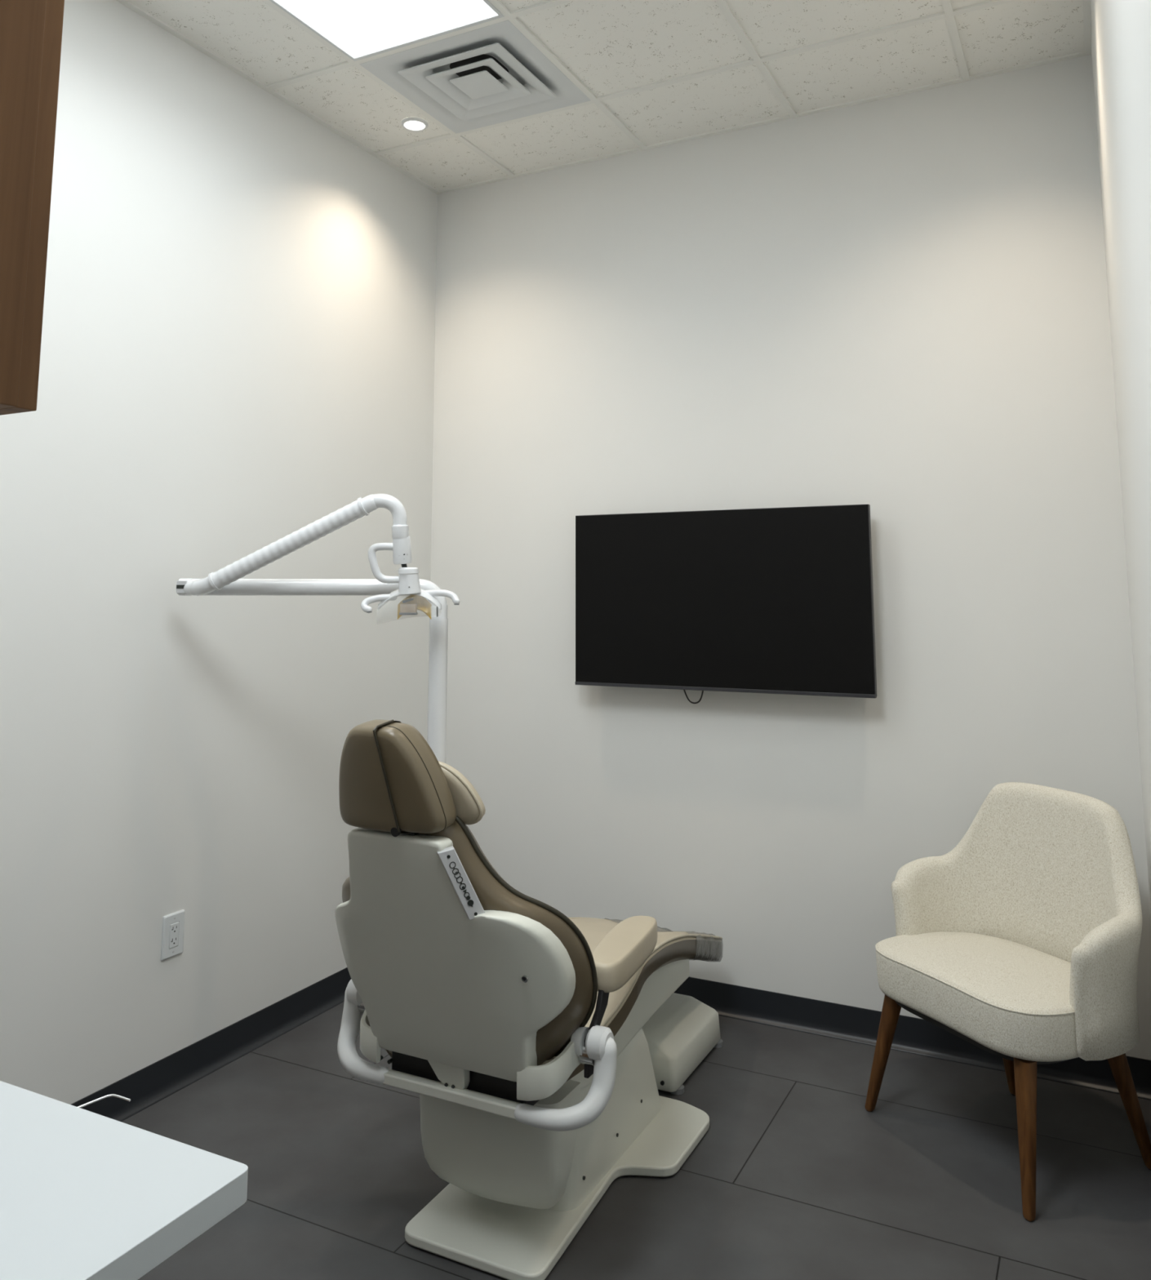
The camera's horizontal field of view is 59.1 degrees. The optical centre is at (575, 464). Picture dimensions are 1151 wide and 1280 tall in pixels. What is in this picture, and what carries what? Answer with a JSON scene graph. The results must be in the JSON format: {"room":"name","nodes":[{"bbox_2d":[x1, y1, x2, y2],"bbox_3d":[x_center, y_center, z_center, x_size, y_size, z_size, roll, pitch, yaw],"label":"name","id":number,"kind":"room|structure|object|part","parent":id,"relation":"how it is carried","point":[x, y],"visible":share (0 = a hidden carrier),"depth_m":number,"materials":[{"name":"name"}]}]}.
{"room":"dental clinic","nodes":[
{"label":"dental clinic","id":0,"kind":"room"},
{"bbox_2d":[0,0,437,1104],"bbox_3d":[-1.784,0.076,2.232,0.120,3.342,5.120,-4,-8,27],"label":"wall","id":1,"kind":"structure","parent":0,"point":[237,343],"depth_m":3.19,"materials":[{"name":"paint"}]},
{"bbox_2d":[0,0,64,415],"bbox_3d":[-1.311,-0.421,1.141,1.765,0.850,0.350,-4,-8,27],"label":"upper cabinet","id":2,"kind":"object","parent":1,"relation":"attached to","point":[31,30],"visible":1,"depth_m":0.84,"materials":[{"name":"brown wood"}]},
{"bbox_2d":[160,909,185,960],"bbox_3d":[-1.208,1.415,3.053,0.009,0.125,0.080,-4,-8,27],"label":"wall outlet","id":3,"kind":"object","parent":1,"relation":"attached to","point":[173,924],"visible":1,"depth_m":3.05,"materials":[{"name":"plastic"}]},
{"bbox_2d":[168,921,179,948],"bbox_3d":[-1.206,1.415,3.052,0.004,0.067,0.033,-4,-8,27],"label":"receptacle","id":4,"kind":"object","parent":3,"relation":"attached to","point":[174,926],"depth_m":3.05,"materials":[{"name":"white plastic"}]},
{"bbox_2d":[71,967,351,1121],"bbox_3d":[-1.388,1.761,2.639,0.022,0.103,3.420,-4,-8,27],"label":"baseboard","id":5,"kind":"structure","parent":1,"relation":"attached to","point":[164,1077],"depth_m":3.16,"materials":[{"name":"black plastic"}]},
{"bbox_2d":[115,0,439,192],"bbox_3d":[-1.393,-1.409,3.036,0.022,0.009,3.398,-4,-8,27],"label":"trim","id":6,"kind":"structure","parent":1,"relation":"attached to","point":[130,5],"depth_m":3.59,"materials":[{"name":"paint"}]},
{"bbox_2d":[266,61,353,89],"bbox_3d":[-0.923,-1.347,3.522,0.369,0.009,0.024,-4,-8,27],"label":"trim","id":7,"kind":"structure","parent":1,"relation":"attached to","point":[343,65],"depth_m":3.51,"materials":[{"name":"paint"}]},
{"bbox_2d":[128,0,1084,190],"bbox_3d":[-0.590,-1.585,1.762,2.622,0.020,5.000,-4,-8,27],"label":"ceiling","id":8,"kind":"structure","parent":0,"point":[611,46],"depth_m":3.42,"materials":[{"name":"tile"}]},
{"bbox_2d":[269,0,504,61],"bbox_3d":[-0.754,-1.450,2.758,0.586,0.022,1.195,-4,-8,27],"label":"recessed light","id":9,"kind":"object","parent":8,"relation":"in","point":[361,29],"visible":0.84,"depth_m":3.17,"materials":[{"name":"white paint"}]},
{"bbox_2d":[375,133,453,155],"bbox_3d":[-0.645,-1.278,4.060,0.369,0.009,0.024,-4,-8,27],"label":"trim","id":10,"kind":"structure","parent":8,"relation":"attached to","point":[446,136],"depth_m":4.06,"materials":[{"name":"paint"}]},
{"bbox_2d":[400,117,428,131],"bbox_3d":[-0.615,-1.297,3.884,0.104,0.010,0.104,-4,-8,27],"label":"recessed light","id":11,"kind":"object","parent":8,"relation":"in","point":[413,124],"visible":1,"depth_m":3.88,"materials":[{"name":"white plastic"}]},
{"bbox_2d":[355,17,507,64],"bbox_3d":[-0.477,-1.376,3.296,0.586,0.009,0.024,-4,-8,27],"label":"trim","id":12,"kind":"structure","parent":8,"relation":"attached to","point":[503,19],"depth_m":3.29,"materials":[{"name":"paint"}]},
{"bbox_2d":[360,20,591,133],"bbox_3d":[-0.338,-1.480,3.583,0.586,0.312,0.586,-4,-8,27],"label":"ceiling vent","id":13,"kind":"object","parent":8,"relation":"in","point":[492,74],"visible":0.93,"depth_m":3.54,"materials":[{"name":"white metal"}]},
{"bbox_3d":[-0.338,-1.334,3.564,0.152,0.015,0.152,-4,-8,27],"label":"plate","id":14,"kind":"part","parent":13,"relation":"part of","materials":[{"name":"white paint"}]},
{"bbox_2d":[457,101,593,135],"bbox_3d":[-0.199,-1.307,3.834,0.586,0.009,0.024,-4,-8,27],"label":"trim","id":15,"kind":"structure","parent":8,"relation":"attached to","point":[588,102],"depth_m":3.83,"materials":[{"name":"paint"}]},
{"bbox_2d":[511,0,574,17],"bbox_3d":[0.066,-1.411,3.021,0.586,0.009,0.024,-4,-8,27],"label":"trim","id":16,"kind":"structure","parent":8,"relation":"attached to","point":[550,3],"depth_m":3.11,"materials":[{"name":"paint"}]},
{"bbox_2d":[596,58,755,102],"bbox_3d":[0.344,-1.342,3.559,0.586,0.009,0.024,-4,-8,27],"label":"trim","id":17,"kind":"structure","parent":8,"relation":"attached to","point":[730,67],"depth_m":3.55,"materials":[{"name":"paint"}]},
{"bbox_2d":[760,12,946,62],"bbox_3d":[0.886,-1.378,3.284,0.586,0.009,0.024,-4,-8,27],"label":"trim","id":18,"kind":"structure","parent":8,"relation":"attached to","point":[940,15],"depth_m":3.27,"materials":[{"name":"paint"}]},
{"bbox_2d":[941,0,969,79],"bbox_3d":[0.584,-1.538,2.033,0.024,0.009,3.398,-4,-8,27],"label":"trim","id":19,"kind":"structure","parent":8,"relation":"attached to","point":[947,6],"depth_m":3.28,"materials":[{"name":"paint"}]},
{"bbox_2d":[952,0,1017,15],"bbox_3d":[1.327,-1.406,3.060,0.356,0.009,0.024,-4,-8,27],"label":"trim","id":20,"kind":"structure","parent":8,"relation":"attached to","point":[993,2],"depth_m":3.10,"materials":[{"name":"paint"}]},
{"bbox_2d":[121,1001,1150,1279],"bbox_3d":[-0.563,1.694,1.396,2.862,0.080,5.120,-4,-8,27],"label":"floor","id":21,"kind":"structure","parent":0,"point":[791,1176],"depth_m":2.56,"materials":[{"name":"tile"}]},
{"bbox_2d":[334,719,723,1279],"bbox_3d":[-0.067,1.233,2.835,0.858,1.192,1.771,-4,-8,27],"label":"dental chair","id":22,"kind":"object","parent":21,"relation":"on","point":[516,1022],"visible":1,"depth_m":2.23,"materials":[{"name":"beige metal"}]},
{"bbox_2d":[175,493,459,763],"bbox_3d":[-0.763,0.807,2.946,0.840,1.435,0.218,1,-7,-6],"label":"lamp","id":23,"kind":"object","parent":22,"relation":"on","point":[226,580],"visible":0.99,"depth_m":2.98,"materials":[{"name":"white metal"}]},
{"bbox_3d":[-0.772,0.398,3.080,0.761,0.100,0.050,1,-7,-6],"label":"horizontal arm","id":24,"kind":"part","parent":23,"relation":"part of","materials":[{"name":"white metal"}]},
{"bbox_3d":[-0.557,0.290,2.970,0.099,0.119,0.034,0,-7,2],"label":"loop handle","id":25,"kind":"part","parent":23,"relation":"part of","materials":[{"name":"white plastic"}]},
{"bbox_2d":[402,597,413,603],"bbox_3d":[-0.489,0.398,2.962,0.030,0.015,0.020,0,-7,0],"label":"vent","id":26,"kind":"object","parent":23,"relation":"attached to","point":[406,600],"depth_m":2.97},
{"bbox_3d":[-0.418,1.004,3.040,0.057,1.069,0.057,-4,-8,27],"label":"post","id":27,"kind":"part","parent":23,"relation":"part of","materials":[{"name":"white metal"}]},
{"bbox_3d":[-0.418,0.457,3.110,0.052,0.050,0.052,-4,-8,27],"label":"post","id":28,"kind":"part","parent":23,"relation":"part of","materials":[{"name":"white metal"}]},
{"bbox_3d":[-0.375,0.768,2.123,0.020,0.022,0.014,-4,-8,27],"label":"lock knob","id":29,"kind":"part","parent":22,"relation":"part of","materials":[{"name":"black plastic"}]},
{"bbox_3d":[-0.271,1.399,2.254,0.415,0.024,0.028,-4,-8,27],"label":"cross rail","id":30,"kind":"part","parent":22,"relation":"part of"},
{"bbox_2d":[438,760,485,822],"bbox_3d":[-0.332,0.714,2.238,0.297,0.130,0.084,-4,-8,27],"label":"pillow","id":31,"kind":"object","parent":22,"relation":"on","point":[466,805],"depth_m":2.17,"materials":[{"name":"beige leather"}]},
{"bbox_2d":[342,820,593,1065],"bbox_3d":[-0.300,1.051,2.279,0.642,0.570,0.306,-4,-8,27],"label":"backrest cushion","id":32,"kind":"object","parent":22,"relation":"on","point":[471,968],"depth_m":2.17,"materials":[{"name":"brown leather"}]},
{"bbox_2d":[387,918,696,1065],"bbox_3d":[0.064,1.468,2.921,0.532,0.309,1.423,-4,-8,27],"label":"seat cushion","id":33,"kind":"object","parent":22,"relation":"on","point":[629,1007],"depth_m":2.77,"materials":[{"name":"beige leather"}]},
{"bbox_3d":[0.063,1.480,2.919,0.534,0.296,1.411,-4,-8,27],"label":"seat panel","id":34,"kind":"part","parent":22,"relation":"part of","materials":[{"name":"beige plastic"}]},
{"bbox_3d":[-0.064,1.793,2.612,0.604,0.024,0.855,-4,-8,27],"label":"plate","id":35,"kind":"part","parent":22,"relation":"part of","materials":[{"name":"white plastic"}]},
{"bbox_3d":[0.050,1.237,2.235,0.034,0.190,0.076,-4,-8,27],"label":"arm post","id":36,"kind":"part","parent":22,"relation":"part of","materials":[{"name":"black plastic"}]},
{"bbox_3d":[0.114,1.160,2.421,0.096,0.065,0.397,-3,-8,19],"label":"armrest","id":37,"kind":"part","parent":22,"relation":"part of","materials":[{"name":"beige leather"}]},
{"bbox_3d":[-0.002,1.476,2.791,0.310,0.197,0.962,-4,-8,27],"label":"seat frame","id":38,"kind":"part","parent":22,"relation":"part of","materials":[{"name":"white plastic"}]},
{"bbox_2d":[641,992,723,1094],"bbox_3d":[0.252,1.817,3.232,0.324,0.143,0.424,-4,-8,27],"label":"utility box","id":39,"kind":"object","parent":21,"relation":"on","point":[680,1034],"visible":0.53,"depth_m":3.14,"materials":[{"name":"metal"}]},
{"bbox_2d":[865,782,1150,1222],"bbox_3d":[1.187,1.381,2.809,0.536,0.900,0.719,3,-8,-25],"label":"armchair","id":40,"kind":"object","parent":21,"relation":"on","point":[1020,941],"visible":1,"depth_m":2.79,"materials":[{"name":"beige fabric"}]},
{"bbox_3d":[0.887,1.681,2.908,0.120,0.325,0.052,-5,-9,32],"label":"leg","id":41,"kind":"part","parent":40,"relation":"part of","materials":[{"name":"brown wood"}]},
{"bbox_3d":[1.148,1.431,2.784,0.439,0.135,0.609,3,-8,-25],"label":"seat","id":42,"kind":"part","parent":40,"relation":"part of","materials":[{"name":"beige fabric"}]},
{"bbox_3d":[1.151,1.498,2.777,0.378,0.030,0.524,3,-8,-25],"label":"seat","id":43,"kind":"part","parent":40,"relation":"part of","materials":[{"name":"beige fabric"}]},
{"bbox_3d":[1.264,1.690,2.979,0.112,0.325,0.050,5,-9,-34],"label":"leg","id":44,"kind":"part","parent":40,"relation":"part of","materials":[{"name":"brown wood"}]},
{"bbox_3d":[1.259,1.219,2.864,0.375,0.565,0.719,3,-8,-25],"label":"backrest","id":45,"kind":"part","parent":40,"relation":"part of","materials":[{"name":"beige fabric"}]},
{"bbox_3d":[1.089,1.623,2.459,0.053,0.325,0.112,-6,-9,39],"label":"leg","id":46,"kind":"part","parent":40,"relation":"part of","materials":[{"name":"brown wood"}]},
{"bbox_3d":[1.428,1.646,2.635,0.122,0.325,0.053,0,-7,-4],"label":"leg","id":47,"kind":"part","parent":40,"relation":"part of","materials":[{"name":"brown wood"}]},
{"bbox_3d":[-1.320,1.169,1.097,1.556,0.885,0.624,-4,-8,27],"label":"base cabinet","id":48,"kind":"object","parent":21,"relation":"on","visible":0},
{"bbox_2d":[77,1093,130,1107],"bbox_3d":[-0.598,0.755,1.170,0.155,0.018,0.026,4,-8,-31],"label":"wire hook","id":49,"kind":"object","parent":48,"relation":"attached to","point":[111,1095],"visible":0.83,"depth_m":1.20,"materials":[{"name":"silver metal"}]},
{"bbox_2d":[0,1080,248,1279],"bbox_3d":[-1.244,0.710,1.111,1.780,0.029,0.614,-4,-8,27],"label":"countertop","id":50,"kind":"structure","parent":48,"relation":"on","point":[85,1194],"depth_m":0.94,"materials":[{"name":"white laminate"}]},
{"bbox_2d":[431,54,1150,1060],"bbox_3d":[0.575,0.280,3.821,2.622,3.342,0.120,-4,-8,27],"label":"wall","id":51,"kind":"structure","parent":0,"point":[898,306],"depth_m":3.63,"materials":[{"name":"paint"}]},
{"bbox_2d":[261,0,515,176],"bbox_3d":[-1.044,-1.432,2.859,0.024,0.009,3.398,-4,-8,27],"label":"trim","id":52,"kind":"structure","parent":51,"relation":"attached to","point":[460,138],"depth_m":3.61,"materials":[{"name":"paint"}]},
{"bbox_2d":[488,0,645,148],"bbox_3d":[-0.501,-1.467,2.583,0.024,0.009,3.398,-4,-8,27],"label":"trim","id":53,"kind":"structure","parent":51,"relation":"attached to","point":[497,4],"depth_m":3.47,"materials":[{"name":"paint"}]},
{"bbox_2d":[575,504,876,703],"bbox_3d":[0.518,0.521,3.693,1.116,0.700,0.102,-4,-8,27],"label":"television","id":54,"kind":"object","parent":51,"relation":"attached to","point":[768,600],"visible":1,"depth_m":3.63,"materials":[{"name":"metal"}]},
{"bbox_2d":[714,0,795,116],"bbox_3d":[0.041,-1.503,2.308,0.024,0.009,3.398,-4,-8,27],"label":"trim","id":55,"kind":"structure","parent":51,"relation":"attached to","point":[722,5],"depth_m":3.38,"materials":[{"name":"paint"}]},
{"bbox_2d":[435,50,1091,194],"bbox_3d":[0.543,-1.291,3.959,2.622,0.009,0.022,-4,-8,27],"label":"trim","id":56,"kind":"structure","parent":51,"relation":"attached to","point":[1080,54],"depth_m":3.83,"materials":[{"name":"paint"}]},
{"bbox_2d":[674,977,1150,1100],"bbox_3d":[0.543,1.878,3.553,2.622,0.103,0.022,-4,-8,27],"label":"baseboard","id":57,"kind":"structure","parent":51,"relation":"attached to","point":[913,1035],"depth_m":3.35,"materials":[{"name":"black plastic"}]},
{"bbox_2d":[1090,0,1150,913],"bbox_3d":[0.658,-0.083,0.994,0.120,3.342,5.120,-4,-8,27],"label":"wall","id":58,"kind":"structure","parent":0,"point":[1121,29],"depth_m":1.97,"materials":[{"name":"paint"}]},
{"bbox_2d":[1082,0,1091,53],"bbox_3d":[0.922,-1.560,1.861,0.022,0.009,3.398,-4,-8,27],"label":"trim","id":59,"kind":"structure","parent":58,"relation":"attached to","point":[1086,3],"depth_m":3.21,"materials":[{"name":"paint"}]}
]}

